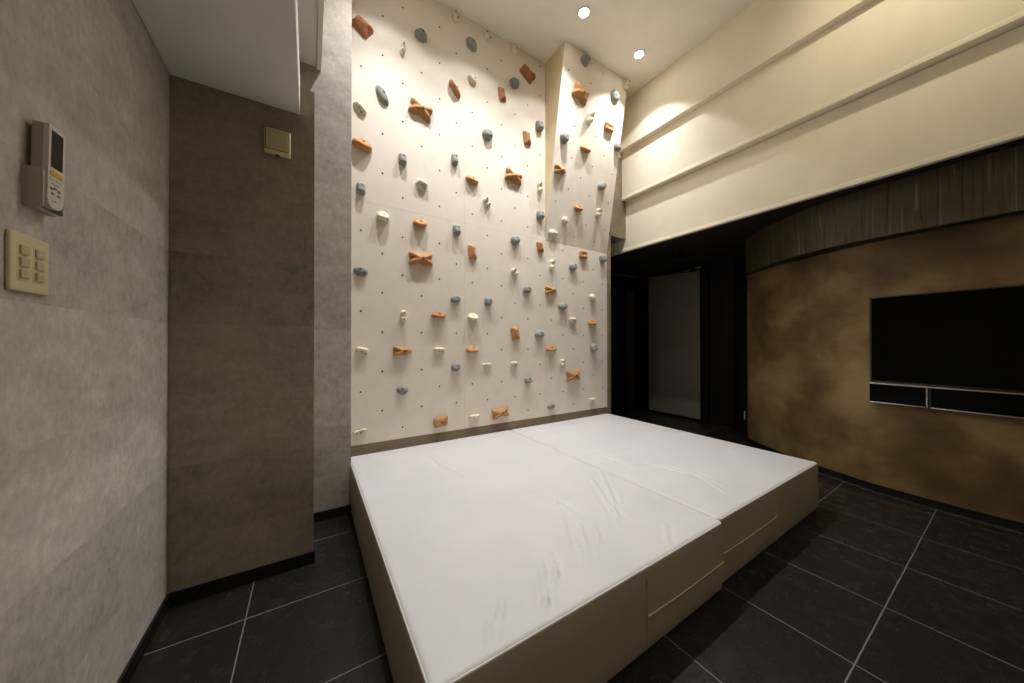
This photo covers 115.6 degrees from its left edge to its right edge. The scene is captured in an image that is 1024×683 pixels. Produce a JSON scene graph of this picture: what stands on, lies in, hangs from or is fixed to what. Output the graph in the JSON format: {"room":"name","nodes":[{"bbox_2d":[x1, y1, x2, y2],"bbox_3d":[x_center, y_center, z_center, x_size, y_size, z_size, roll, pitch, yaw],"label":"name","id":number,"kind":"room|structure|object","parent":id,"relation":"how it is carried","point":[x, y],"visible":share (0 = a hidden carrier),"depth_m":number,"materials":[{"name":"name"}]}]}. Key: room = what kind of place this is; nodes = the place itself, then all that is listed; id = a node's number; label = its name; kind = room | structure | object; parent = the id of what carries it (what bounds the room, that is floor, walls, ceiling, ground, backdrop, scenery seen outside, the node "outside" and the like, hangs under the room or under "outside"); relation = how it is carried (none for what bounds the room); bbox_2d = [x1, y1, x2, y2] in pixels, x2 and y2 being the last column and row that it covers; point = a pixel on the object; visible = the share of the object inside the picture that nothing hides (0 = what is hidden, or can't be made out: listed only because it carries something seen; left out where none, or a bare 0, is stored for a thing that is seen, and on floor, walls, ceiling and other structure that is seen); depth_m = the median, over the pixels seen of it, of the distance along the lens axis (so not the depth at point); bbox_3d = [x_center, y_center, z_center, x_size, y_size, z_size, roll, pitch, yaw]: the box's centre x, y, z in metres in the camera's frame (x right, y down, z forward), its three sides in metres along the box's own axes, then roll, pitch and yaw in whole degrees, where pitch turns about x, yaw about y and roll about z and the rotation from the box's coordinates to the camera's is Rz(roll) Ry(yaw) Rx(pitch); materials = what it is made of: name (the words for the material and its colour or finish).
{"room":"home climbing room","nodes":[
{"label":"home climbing room","id":0,"kind":"room"},
{"bbox_2d":[0,0,169,682],"bbox_3d":[-0.822,-0.847,0.257,0.120,3.905,5.700,0,0,-32],"label":"wall","id":1,"kind":"structure","parent":0,"point":[84,363],"depth_m":0.85,"materials":[{"name":"concrete"}]},
{"bbox_2d":[5,229,48,295],"bbox_3d":[-1.009,-0.161,0.676,0.012,0.119,0.111,0,0,-32],"label":"light switch","id":2,"kind":"object","parent":1,"relation":"attached to","point":[26,257],"visible":1,"depth_m":0.66,"materials":[{"name":"beige plastic"}]},
{"bbox_2d":[21,164,63,216],"bbox_3d":[-1.014,-0.323,0.699,0.029,0.085,0.069,0,0,-32],"label":"remote holder","id":3,"kind":"object","parent":1,"relation":"attached to","point":[33,177],"visible":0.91,"depth_m":0.67,"materials":[{"name":"grey plastic"}]},
{"bbox_2d":[31,120,65,210],"bbox_3d":[-1.010,-0.379,0.704,0.024,0.181,0.059,0,0,-32],"label":"remote control","id":4,"kind":"object","parent":3,"relation":"in","point":[48,144],"visible":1,"depth_m":0.69,"materials":[{"name":"grey plastic"}]},
{"bbox_2d":[117,594,168,682],"bbox_3d":[-0.341,1.072,-0.395,0.008,0.058,4.107,0,0,-32],"label":"baseboard","id":5,"kind":"structure","parent":1,"relation":"attached to","point":[133,663],"depth_m":1.15,"materials":[{"name":"black paint"}]},
{"bbox_2d":[132,0,299,114],"bbox_3d":[-0.154,-1.227,-0.258,0.459,0.182,4.114,0,0,-32],"label":"ceiling","id":6,"kind":"structure","parent":0,"point":[249,49],"depth_m":1.22,"materials":[{"name":"paint"}]},
{"bbox_2d":[167,74,314,594],"bbox_3d":[-1.335,-0.075,1.673,0.521,2.378,0.424,0,0,-32],"label":"wall column","id":7,"kind":"structure","parent":0,"point":[241,341],"depth_m":1.48,"materials":[{"name":"brown concrete"}]},
{"bbox_2d":[169,551,314,607],"bbox_3d":[-1.213,1.084,1.487,0.518,0.058,0.008,0,0,-32],"label":"baseboard","id":8,"kind":"structure","parent":7,"relation":"attached to","point":[179,597],"depth_m":1.47,"materials":[{"name":"black paint"}]},
{"bbox_2d":[264,126,290,158],"bbox_3d":[-1.123,-0.952,1.547,0.105,0.126,0.026,0,0,-32],"label":"box","id":9,"kind":"object","parent":7,"relation":"attached to","point":[277,142],"visible":1,"depth_m":1.54,"materials":[{"name":"beige plastic"}]},
{"bbox_2d":[297,0,317,66],"bbox_3d":[-0.237,-2.260,-0.052,0.535,1.082,4.539,0,0,-32],"label":"wall","id":10,"kind":"structure","parent":0,"point":[307,9],"depth_m":1.77,"materials":[{"name":"paint"}]},
{"bbox_2d":[299,0,351,512],"bbox_3d":[-1.669,-0.834,2.405,0.733,3.905,1.160,0,0,-32],"label":"wall","id":11,"kind":"structure","parent":0,"point":[331,86],"depth_m":2.05,"materials":[{"name":"grey concrete"}]},
{"bbox_2d":[317,0,323,70],"bbox_3d":[0.001,-2.255,0.097,0.024,1.092,4.539,0,0,-32],"label":"trim","id":12,"kind":"structure","parent":11,"relation":"attached to","point":[320,2],"depth_m":1.78,"materials":[{"name":"paint"}]},
{"bbox_2d":[314,504,350,522],"bbox_3d":[-1.135,1.087,2.038,0.209,0.058,0.008,0,0,-32],"label":"baseboard","id":13,"kind":"structure","parent":11,"relation":"attached to","point":[343,510],"depth_m":2.04,"materials":[{"name":"black paint"}]},
{"bbox_2d":[351,0,626,445],"bbox_3d":[0.042,-1.021,2.871,2.640,3.526,0.313,0,0,-32],"label":"wall","id":14,"kind":"structure","parent":0,"point":[391,285],"depth_m":2.78,"materials":[{"name":"paint"}]},
{"bbox_2d":[353,101,366,115],"bbox_3d":[-1.087,-1.677,2.310,0.087,0.083,0.034,0,0,-32],"label":"hold","id":15,"kind":"object","parent":14,"relation":"attached to","point":[357,105],"visible":1,"depth_m":2.30,"materials":[{"name":"beige plastic"}]},
{"bbox_2d":[353,267,367,276],"bbox_3d":[-1.080,-0.503,2.308,0.096,0.071,0.032,0,0,-32],"label":"hold","id":16,"kind":"object","parent":14,"relation":"attached to","point":[359,271],"visible":1,"depth_m":2.30,"materials":[{"name":"grey plastic"}]},
{"bbox_2d":[356,182,364,194],"bbox_3d":[-1.077,-1.099,2.304,0.059,0.086,0.048,0,0,-32],"label":"hold","id":17,"kind":"object","parent":14,"relation":"attached to","point":[360,187],"visible":1,"depth_m":2.29,"materials":[{"name":"grey plastic"}]},
{"bbox_2d":[355,347,367,354],"bbox_3d":[-1.073,0.067,2.307,0.084,0.058,0.035,0,0,-32],"label":"hold","id":18,"kind":"object","parent":14,"relation":"attached to","point":[359,350],"visible":1,"depth_m":2.30,"materials":[{"name":"beige plastic"}]},
{"bbox_2d":[352,137,371,152],"bbox_3d":[-1.067,-1.419,2.305,0.134,0.091,0.062,0,0,-32],"label":"hold","id":19,"kind":"object","parent":14,"relation":"attached to","point":[357,142],"visible":1,"depth_m":2.30,"materials":[{"name":"orange plastic"}]},
{"bbox_2d":[352,15,373,38],"bbox_3d":[-1.071,-2.275,2.313,0.153,0.144,0.053,0,0,-32],"label":"hold","id":20,"kind":"object","parent":14,"relation":"attached to","point":[358,22],"visible":0.97,"depth_m":2.31,"materials":[{"name":"orange plastic"}]},
{"bbox_2d":[375,85,388,105],"bbox_3d":[-0.960,-1.834,2.392,0.096,0.134,0.033,0,0,-32],"label":"hold","id":21,"kind":"object","parent":14,"relation":"attached to","point":[381,94],"visible":1,"depth_m":2.38,"materials":[{"name":"grey plastic"}]},
{"bbox_2d":[376,211,389,221],"bbox_3d":[-0.948,-0.932,2.381,0.089,0.073,0.054,0,0,-32],"label":"hold","id":22,"kind":"object","parent":14,"relation":"attached to","point":[381,215],"visible":1,"depth_m":2.38,"materials":[{"name":"beige plastic"}]},
{"bbox_2d":[396,386,407,394],"bbox_3d":[-0.833,0.373,2.459,0.087,0.068,0.030,0,0,-32],"label":"hold","id":23,"kind":"object","parent":14,"relation":"attached to","point":[401,390],"visible":1,"depth_m":2.45,"materials":[{"name":"grey plastic"}]},
{"bbox_2d":[393,346,411,355],"bbox_3d":[-0.828,0.070,2.459,0.144,0.072,0.038,0,0,-32],"label":"hold","id":24,"kind":"object","parent":14,"relation":"attached to","point":[397,350],"visible":1,"depth_m":2.44,"materials":[{"name":"orange plastic"}]},
{"bbox_2d":[398,153,406,165],"bbox_3d":[-0.831,-1.395,2.461,0.061,0.092,0.048,0,0,-32],"label":"hold","id":25,"kind":"object","parent":14,"relation":"attached to","point":[402,161],"visible":1,"depth_m":2.45,"materials":[{"name":"grey plastic"}]},
{"bbox_2d":[399,42,405,54],"bbox_3d":[-0.835,-2.251,2.470,0.044,0.097,0.037,0,0,-32],"label":"hold","id":26,"kind":"object","parent":14,"relation":"attached to","point":[402,46],"visible":1,"depth_m":2.46,"materials":[{"name":"beige plastic"}]},
{"bbox_2d":[400,310,405,321],"bbox_3d":[-0.826,-0.196,2.460,0.046,0.090,0.041,0,0,-32],"label":"hold","id":27,"kind":"object","parent":14,"relation":"attached to","point":[403,312],"visible":1,"depth_m":2.45,"materials":[{"name":"beige plastic"}]},
{"bbox_2d":[413,219,426,227],"bbox_3d":[-0.715,-0.935,2.528,0.109,0.069,0.054,0,0,-32],"label":"hold","id":28,"kind":"object","parent":14,"relation":"attached to","point":[420,223],"visible":1,"depth_m":2.52,"materials":[{"name":"orange plastic"}]},
{"bbox_2d":[408,97,432,122],"bbox_3d":[-0.712,-1.828,2.536,0.197,0.145,0.053,0,0,-32],"label":"hold","id":29,"kind":"object","parent":14,"relation":"attached to","point":[416,108],"visible":1,"depth_m":2.52,"materials":[{"name":"orange plastic"}]},
{"bbox_2d":[414,28,426,42],"bbox_3d":[-0.714,-2.428,2.545,0.102,0.102,0.042,0,0,-32],"label":"hold","id":30,"kind":"object","parent":14,"relation":"attached to","point":[420,34],"visible":1,"depth_m":2.54,"materials":[{"name":"grey plastic"}]},
{"bbox_2d":[409,251,432,266],"bbox_3d":[-0.710,-0.651,2.532,0.189,0.109,0.048,0,0,-32],"label":"hold","id":31,"kind":"object","parent":14,"relation":"attached to","point":[415,258],"visible":1,"depth_m":2.52,"materials":[{"name":"orange plastic"}]},
{"bbox_2d":[415,179,427,190],"bbox_3d":[-0.706,-1.238,2.541,0.097,0.081,0.044,0,0,-32],"label":"hold","id":32,"kind":"object","parent":14,"relation":"attached to","point":[421,184],"visible":1,"depth_m":2.53,"materials":[{"name":"beige plastic"}]},
{"bbox_2d":[431,312,445,317],"bbox_3d":[-0.586,-0.216,2.607,0.125,0.050,0.049,0,0,-32],"label":"hold","id":33,"kind":"object","parent":14,"relation":"attached to","point":[435,314],"visible":1,"depth_m":2.60,"materials":[{"name":"orange plastic"}]},
{"bbox_2d":[433,415,447,427],"bbox_3d":[-0.574,0.652,2.615,0.119,0.091,0.037,0,0,-32],"label":"hold","id":34,"kind":"object","parent":14,"relation":"attached to","point":[440,421],"visible":1,"depth_m":2.60,"materials":[{"name":"orange plastic"}]},
{"bbox_2d":[451,153,457,165],"bbox_3d":[-0.472,-1.523,2.688,0.056,0.101,0.046,0,0,-32],"label":"hold","id":35,"kind":"object","parent":14,"relation":"attached to","point":[454,157],"visible":1,"depth_m":2.68,"materials":[{"name":"grey plastic"}]},
{"bbox_2d":[449,80,460,98],"bbox_3d":[-0.467,-2.116,2.689,0.100,0.115,0.057,0,0,-32],"label":"hold","id":36,"kind":"object","parent":14,"relation":"attached to","point":[452,84],"visible":1,"depth_m":2.68,"materials":[{"name":"orange plastic"}]},
{"bbox_2d":[452,10,458,23],"bbox_3d":[-0.467,-2.719,2.699,0.064,0.071,0.048,0,0,-32],"label":"hold","id":37,"kind":"object","parent":14,"relation":"attached to","point":[455,16],"visible":1,"depth_m":2.69,"materials":[{"name":"beige plastic"}]},
{"bbox_2d":[451,362,460,370],"bbox_3d":[-0.460,0.212,2.686,0.084,0.075,0.044,0,0,-32],"label":"hold","id":38,"kind":"object","parent":14,"relation":"attached to","point":[455,366],"visible":1,"depth_m":2.67,"materials":[{"name":"grey plastic"}]},
{"bbox_2d":[451,295,460,302],"bbox_3d":[-0.463,-0.356,2.690,0.089,0.064,0.040,0,0,-32],"label":"hold","id":39,"kind":"object","parent":14,"relation":"attached to","point":[455,298],"visible":1,"depth_m":2.68,"materials":[{"name":"grey plastic"}]},
{"bbox_2d":[453,225,460,235],"bbox_3d":[-0.456,-0.935,2.692,0.065,0.085,0.051,0,0,-32],"label":"hold","id":40,"kind":"object","parent":14,"relation":"attached to","point":[456,229],"visible":1,"depth_m":2.68,"materials":[{"name":"grey plastic"}]},
{"bbox_2d":[466,37,476,51],"bbox_3d":[-0.342,-2.575,2.782,0.102,0.112,0.039,0,0,-32],"label":"hold","id":41,"kind":"object","parent":14,"relation":"attached to","point":[471,43],"visible":1,"depth_m":2.77,"materials":[{"name":"grey plastic"}]},
{"bbox_2d":[465,175,478,184],"bbox_3d":[-0.336,-1.397,2.772,0.119,0.068,0.048,0,0,-32],"label":"hold","id":42,"kind":"object","parent":14,"relation":"attached to","point":[471,179],"visible":1,"depth_m":2.77,"materials":[{"name":"orange plastic"}]},
{"bbox_2d":[468,244,476,258],"bbox_3d":[-0.334,-0.774,2.774,0.081,0.128,0.040,0,0,-32],"label":"hold","id":43,"kind":"object","parent":14,"relation":"attached to","point":[471,248],"visible":1,"depth_m":2.76,"materials":[{"name":"orange plastic"}]},
{"bbox_2d":[468,74,476,85],"bbox_3d":[-0.336,-2.265,2.781,0.083,0.078,0.041,0,0,-32],"label":"hold","id":44,"kind":"object","parent":14,"relation":"attached to","point":[472,79],"visible":1,"depth_m":2.77,"materials":[{"name":"beige plastic"}]},
{"bbox_2d":[466,345,478,351],"bbox_3d":[-0.332,0.063,2.766,0.121,0.060,0.048,0,0,-32],"label":"hold","id":45,"kind":"object","parent":14,"relation":"attached to","point":[472,348],"visible":1,"depth_m":2.76,"materials":[{"name":"orange plastic"}]},
{"bbox_2d":[468,313,477,319],"bbox_3d":[-0.328,-0.214,2.770,0.093,0.060,0.047,0,0,-32],"label":"hold","id":46,"kind":"object","parent":14,"relation":"attached to","point":[472,316],"visible":1,"depth_m":2.76,"materials":[{"name":"beige plastic"}]},
{"bbox_2d":[351,407,606,456],"bbox_3d":[-0.037,0.932,2.983,2.648,0.376,0.021,0,0,-32],"label":"baseboard","id":47,"kind":"structure","parent":14,"relation":"attached to","point":[375,447],"depth_m":2.74,"materials":[{"name":"grey wood"}]},
{"bbox_2d":[483,30,490,43],"bbox_3d":[-0.214,-2.705,2.858,0.072,0.077,0.046,0,0,-32],"label":"hold","id":48,"kind":"object","parent":14,"relation":"attached to","point":[486,36],"visible":1,"depth_m":2.85,"materials":[{"name":"beige plastic"}]},
{"bbox_2d":[482,129,492,140],"bbox_3d":[-0.208,-1.840,2.852,0.101,0.098,0.055,0,0,-32],"label":"hold","id":49,"kind":"object","parent":14,"relation":"attached to","point":[487,134],"visible":1,"depth_m":2.84,"materials":[{"name":"grey plastic"}]},
{"bbox_2d":[484,297,491,305],"bbox_3d":[-0.201,-0.355,2.851,0.074,0.081,0.046,0,0,-32],"label":"hold","id":50,"kind":"object","parent":14,"relation":"attached to","point":[488,301],"visible":1,"depth_m":2.84,"materials":[{"name":"grey plastic"}]},
{"bbox_2d":[491,406,508,419],"bbox_3d":[-0.098,0.646,2.910,0.177,0.112,0.045,0,0,-32],"label":"hold","id":51,"kind":"object","parent":14,"relation":"attached to","point":[497,413],"visible":1,"depth_m":2.89,"materials":[{"name":"orange plastic"}]},
{"bbox_2d":[498,87,505,102],"bbox_3d":[-0.084,-2.262,2.942,0.087,0.131,0.038,0,0,-32],"label":"hold","id":52,"kind":"object","parent":14,"relation":"attached to","point":[501,91],"visible":1,"depth_m":2.93,"materials":[{"name":"orange plastic"}]},
{"bbox_2d":[504,167,522,185],"bbox_3d":[0.025,-1.536,2.998,0.192,0.137,0.052,0,0,-32],"label":"hold","id":53,"kind":"object","parent":14,"relation":"attached to","point":[510,175],"visible":1,"depth_m":2.98,"materials":[{"name":"orange plastic"}]},
{"bbox_2d":[509,44,517,55],"bbox_3d":[0.026,-2.733,3.009,0.087,0.081,0.048,0,0,-32],"label":"hold","id":54,"kind":"object","parent":14,"relation":"attached to","point":[513,48],"visible":1,"depth_m":3.00,"materials":[{"name":"beige plastic"}]},
{"bbox_2d":[509,77,519,88],"bbox_3d":[0.033,-2.418,3.008,0.102,0.095,0.053,0,0,-32],"label":"hold","id":55,"kind":"object","parent":14,"relation":"attached to","point":[514,82],"visible":1,"depth_m":2.99,"materials":[{"name":"grey plastic"}]},
{"bbox_2d":[510,326,519,340],"bbox_3d":[0.039,-0.075,3.001,0.101,0.135,0.045,0,0,-32],"label":"hold","id":56,"kind":"object","parent":14,"relation":"attached to","point":[515,335],"visible":1,"depth_m":2.99,"materials":[{"name":"orange plastic"}]},
{"bbox_2d":[511,236,519,244],"bbox_3d":[0.042,-0.946,3.005,0.098,0.090,0.052,0,0,-32],"label":"hold","id":57,"kind":"object","parent":14,"relation":"attached to","point":[515,240],"visible":1,"depth_m":2.99,"materials":[{"name":"grey plastic"}]},
{"bbox_2d":[523,131,530,145],"bbox_3d":[0.152,-1.953,3.086,0.092,0.136,0.042,0,0,-32],"label":"hold","id":58,"kind":"object","parent":14,"relation":"attached to","point":[526,135],"visible":1,"depth_m":3.08,"materials":[{"name":"orange plastic"}]},
{"bbox_2d":[519,64,535,83],"bbox_3d":[0.161,-2.576,3.088,0.181,0.166,0.056,0,0,-32],"label":"hold","id":59,"kind":"object","parent":14,"relation":"attached to","point":[525,71],"visible":1,"depth_m":3.08,"materials":[{"name":"orange plastic"}]},
{"bbox_2d":[535,121,543,132],"bbox_3d":[0.278,-2.115,3.156,0.078,0.100,0.059,0,0,-32],"label":"hold","id":60,"kind":"object","parent":14,"relation":"attached to","point":[539,126],"visible":1,"depth_m":3.14,"materials":[{"name":"grey plastic"}]},
{"bbox_2d":[536,242,543,252],"bbox_3d":[0.284,-0.929,3.165,0.084,0.112,0.038,0,0,-32],"label":"hold","id":61,"kind":"object","parent":14,"relation":"attached to","point":[540,248],"visible":1,"depth_m":3.15,"materials":[{"name":"orange plastic"}]},
{"bbox_2d":[536,211,544,219],"bbox_3d":[0.286,-1.241,3.156,0.078,0.082,0.058,0,0,-32],"label":"hold","id":62,"kind":"object","parent":14,"relation":"attached to","point":[540,215],"visible":1,"depth_m":3.14,"materials":[{"name":"grey plastic"}]},
{"bbox_2d":[545,286,556,293],"bbox_3d":[0.403,-0.512,3.236,0.149,0.078,0.040,0,0,-32],"label":"hold","id":63,"kind":"object","parent":14,"relation":"attached to","point":[548,290],"visible":1,"depth_m":3.21,"materials":[{"name":"orange plastic"}]},
{"bbox_2d":[554,164,565,174],"bbox_3d":[0.483,-1.682,3.162,0.148,0.079,0.050,0,0,-32],"label":"hold","id":64,"kind":"object","parent":14,"relation":"attached to","point":[557,169],"visible":1,"depth_m":3.14,"materials":[{"name":"orange plastic"}]},
{"bbox_2d":[558,302,567,309],"bbox_3d":[0.531,-0.365,3.311,0.115,0.082,0.048,0,0,-32],"label":"hold","id":65,"kind":"object","parent":14,"relation":"attached to","point":[562,306],"visible":1,"depth_m":3.30,"materials":[{"name":"grey plastic"}]},
{"bbox_2d":[560,132,568,143],"bbox_3d":[0.515,-1.977,3.122,0.095,0.099,0.060,0,0,-32],"label":"hold","id":66,"kind":"object","parent":14,"relation":"attached to","point":[564,137],"visible":1,"depth_m":3.10,"materials":[{"name":"grey plastic"}]},
{"bbox_2d":[566,370,579,380],"bbox_3d":[0.653,0.360,3.383,0.175,0.106,0.047,0,0,-32],"label":"hold","id":67,"kind":"object","parent":14,"relation":"attached to","point":[570,375],"visible":1,"depth_m":3.36,"materials":[{"name":"orange plastic"}]},
{"bbox_2d":[571,81,588,105],"bbox_3d":[0.677,-2.419,3.138,0.212,0.165,0.073,0,0,-32],"label":"hold","id":68,"kind":"object","parent":14,"relation":"attached to","point":[578,92],"visible":1,"depth_m":3.11,"materials":[{"name":"orange plastic"}]},
{"bbox_2d":[579,250,587,258],"bbox_3d":[0.776,-0.936,3.472,0.109,0.083,0.042,0,0,-32],"label":"hold","id":69,"kind":"object","parent":14,"relation":"attached to","point":[582,254],"visible":1,"depth_m":3.46,"materials":[{"name":"orange plastic"}]},
{"bbox_2d":[581,54,589,66],"bbox_3d":[0.717,-2.719,3.107,0.108,0.099,0.061,0,0,-32],"label":"hold","id":70,"kind":"object","parent":14,"relation":"attached to","point":[585,59],"visible":1,"depth_m":3.09,"materials":[{"name":"grey plastic"}]},
{"bbox_2d":[580,145,590,152],"bbox_3d":[0.756,-1.966,3.277,0.138,0.070,0.053,0,0,-32],"label":"hold","id":71,"kind":"object","parent":14,"relation":"attached to","point":[584,148],"visible":1,"depth_m":3.26,"materials":[{"name":"orange plastic"}]},
{"bbox_2d":[586,112,594,124],"bbox_3d":[0.796,-2.252,3.239,0.078,0.117,0.076,0,0,-32],"label":"hold","id":72,"kind":"object","parent":14,"relation":"attached to","point":[590,115],"visible":1,"depth_m":3.23,"materials":[{"name":"beige plastic"}]},
{"bbox_2d":[598,182,606,189],"bbox_3d":[0.979,-1.681,3.473,0.116,0.086,0.053,0,0,-32],"label":"hold","id":73,"kind":"object","parent":14,"relation":"attached to","point":[602,185],"visible":1,"depth_m":3.46,"materials":[{"name":"grey plastic"}]},
{"bbox_2d":[604,122,613,133],"bbox_3d":[1.028,-2.257,3.397,0.127,0.086,0.047,0,0,-32],"label":"hold","id":74,"kind":"object","parent":14,"relation":"attached to","point":[608,127],"visible":1,"depth_m":3.38,"materials":[{"name":"orange plastic"}]},
{"bbox_2d":[610,90,619,103],"bbox_3d":[1.087,-2.569,3.370,0.122,0.129,0.062,0,0,-32],"label":"hold","id":75,"kind":"object","parent":14,"relation":"attached to","point":[615,94],"visible":1,"depth_m":3.35,"materials":[{"name":"grey plastic"}]},
{"bbox_2d":[614,143,621,151],"bbox_3d":[1.151,-2.111,3.494,0.087,0.076,0.059,0,0,-32],"label":"hold","id":76,"kind":"object","parent":14,"relation":"attached to","point":[617,147],"visible":1,"depth_m":3.48,"materials":[{"name":"grey plastic"}]},
{"bbox_2d":[129,408,1023,682],"bbox_3d":[1.450,1.161,1.672,5.541,0.100,6.000,0,0,-32],"label":"floor","id":77,"kind":"structure","parent":0,"point":[869,586],"depth_m":1.31,"materials":[{"name":"tile"}]},
{"bbox_2d":[350,430,723,682],"bbox_3d":[-0.102,0.950,1.847,1.339,0.328,1.826,0,0,-32],"label":"mat","id":78,"kind":"object","parent":77,"relation":"on","point":[508,556],"visible":0.99,"depth_m":1.23,"materials":[{"name":"white fabric"}]},
{"bbox_2d":[511,413,817,582],"bbox_3d":[1.016,0.953,2.560,1.309,0.326,1.810,0,0,-32],"label":"mat","id":79,"kind":"object","parent":77,"relation":"on","point":[757,496],"visible":0.77,"depth_m":2.02,"materials":[{"name":"white fabric"}]},
{"bbox_2d":[545,125,625,243],"bbox_3d":[-0.149,-0.829,3.482,2.986,3.905,0.955,0,0,-32],"label":"wall","id":80,"kind":"structure","parent":0,"point":[617,231],"depth_m":3.81,"materials":[{"name":"beige paint"}]},
{"bbox_2d":[607,235,610,413],"bbox_3d":[1.109,-0.052,3.710,0.061,2.349,0.023,0,0,-32],"label":"trim","id":81,"kind":"structure","parent":80,"relation":"attached to","point":[609,240],"depth_m":3.70,"materials":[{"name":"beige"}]},
{"bbox_2d":[437,0,755,99],"bbox_3d":[0.854,-2.846,1.235,4.051,0.100,5.850,0,0,-32],"label":"ceiling","id":82,"kind":"structure","parent":0,"point":[613,31],"depth_m":2.85,"materials":[{"name":"white paint"}]},
{"bbox_2d":[578,6,589,18],"bbox_3d":[0.609,-2.782,2.728,0.104,0.008,0.104,0,0,-32],"label":"recessed light","id":83,"kind":"object","parent":82,"relation":"in","point":[584,11],"visible":1,"depth_m":2.72,"materials":[{"name":"white"}]},
{"bbox_2d":[633,49,644,58],"bbox_3d":[1.231,-2.780,3.125,0.104,0.008,0.104,0,0,-32],"label":"recessed light","id":84,"kind":"object","parent":82,"relation":"in","point":[638,54],"visible":1,"depth_m":3.12,"materials":[{"name":"white"}]},
{"bbox_2d":[611,274,636,412],"bbox_3d":[1.384,0.024,5.065,1.844,2.213,0.099,0,0,-32],"label":"wall","id":85,"kind":"structure","parent":0,"point":[617,281],"depth_m":5.38,"materials":[{"name":"black paint"}]},
{"bbox_2d":[611,287,627,411],"bbox_3d":[1.366,0.135,4.975,1.230,1.990,0.029,0,0,-32],"label":"door","id":86,"kind":"structure","parent":85,"relation":"in","point":[619,367],"depth_m":5.20,"materials":[{"name":"black metal"}]},
{"bbox_2d":[627,289,634,408],"bbox_3d":[1.970,0.121,5.366,0.210,1.980,0.012,0,0,-32],"label":"trim","id":87,"kind":"structure","parent":85,"relation":"attached to","point":[630,293],"depth_m":5.37,"materials":[{"name":"brown wood"}]},
{"bbox_2d":[636,258,733,427],"bbox_3d":[2.549,0.021,4.851,0.100,2.213,1.500,0,0,-32],"label":"wall","id":88,"kind":"structure","parent":0,"point":[720,272],"depth_m":4.34,"materials":[{"name":"black wood"}]},
{"bbox_2d":[639,263,709,422],"bbox_3d":[2.391,0.021,4.876,0.136,2.213,1.130,0,0,-32],"label":"door","id":89,"kind":"structure","parent":88,"relation":"in","point":[674,317],"depth_m":4.85,"materials":[{"name":"grey glass"}]},
{"bbox_2d":[733,245,747,441],"bbox_3d":[2.784,0.015,3.879,0.080,2.213,0.701,0,0,24],"label":"wall","id":90,"kind":"structure","parent":0,"point":[740,342],"depth_m":3.85,"materials":[{"name":"black wood"}]},
{"bbox_2d":[619,0,874,153],"bbox_3d":[2.650,-2.521,1.886,0.315,0.546,4.744,0,0,-32],"label":"wall","id":91,"kind":"structure","parent":0,"point":[765,31],"depth_m":2.81,"materials":[{"name":"beige paint"}]},
{"bbox_2d":[611,25,1023,256],"bbox_3d":[2.393,-1.387,2.281,0.050,0.593,5.699,0,0,-32],"label":"wall","id":92,"kind":"structure","parent":0,"point":[971,100],"depth_m":2.23,"materials":[{"name":"beige paint"}]},
{"bbox_2d":[611,138,1023,277],"bbox_3d":[3.061,-1.107,2.700,1.527,0.016,5.700,0,0,-32],"label":"ceiling","id":93,"kind":"structure","parent":0,"point":[721,242],"depth_m":3.49,"materials":[{"name":"black paint"}]},
{"bbox_3d":[2.065,-1.060,4.046,0.240,0.060,0.200,0,0,-32],"label":"ceiling vent","id":94,"kind":"object","parent":93,"relation":"in","visible":0},
{"bbox_2d":[666,256,686,261],"bbox_3d":[2.063,-1.033,4.045,0.195,0.005,0.160,0,0,-32],"label":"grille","id":95,"kind":"object","parent":94,"relation":"attached to","point":[671,258],"depth_m":4.01,"materials":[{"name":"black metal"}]},
{"bbox_2d":[622,0,1023,201],"bbox_3d":[2.675,-1.967,1.898,0.258,0.559,4.744,0,0,-32],"label":"wall","id":96,"kind":"structure","parent":0,"point":[883,43],"depth_m":2.34,"materials":[{"name":"beige paint"}]},
{"bbox_2d":[747,214,1023,522],"bbox_3d":[3.243,-0.025,1.730,0.472,2.158,3.879,0,0,-24],"label":"wall","id":97,"kind":"structure","parent":0,"point":[808,332],"depth_m":2.44,"materials":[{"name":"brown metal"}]},
{"bbox_2d":[745,144,1023,273],"bbox_3d":[3.093,-0.922,1.634,0.453,0.365,3.847,0,0,-23],"label":"trim","id":98,"kind":"structure","parent":97,"relation":"attached to","point":[989,185],"depth_m":2.17,"materials":[{"name":"brown wood"}]},
{"bbox_2d":[747,211,1023,274],"bbox_3d":[3.140,-0.753,1.683,0.551,0.020,3.899,0,0,-23],"label":"trim","id":99,"kind":"structure","parent":97,"relation":"attached to","point":[842,247],"depth_m":2.36,"materials":[{"name":"black paint"}]},
{"bbox_2d":[747,438,1023,533],"bbox_3d":[3.239,1.082,1.722,0.465,0.054,3.880,0,0,-24],"label":"baseboard","id":100,"kind":"structure","parent":97,"relation":"attached to","point":[980,516],"depth_m":2.19,"materials":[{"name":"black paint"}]},
{"bbox_2d":[869,382,1023,418],"bbox_3d":[2.935,0.371,1.916,0.084,0.146,1.109,0,0,-27],"label":"shelf","id":101,"kind":"object","parent":97,"relation":"attached to","point":[985,402],"visible":1,"depth_m":2.07,"materials":[{"name":"black metal"}]},
{"bbox_2d":[869,284,1023,392],"bbox_3d":[2.946,-0.017,1.925,0.076,0.625,1.109,0,0,-27],"label":"television","id":102,"kind":"object","parent":97,"relation":"attached to","point":[965,338],"visible":1,"depth_m":2.08,"materials":[{"name":"black paint"}]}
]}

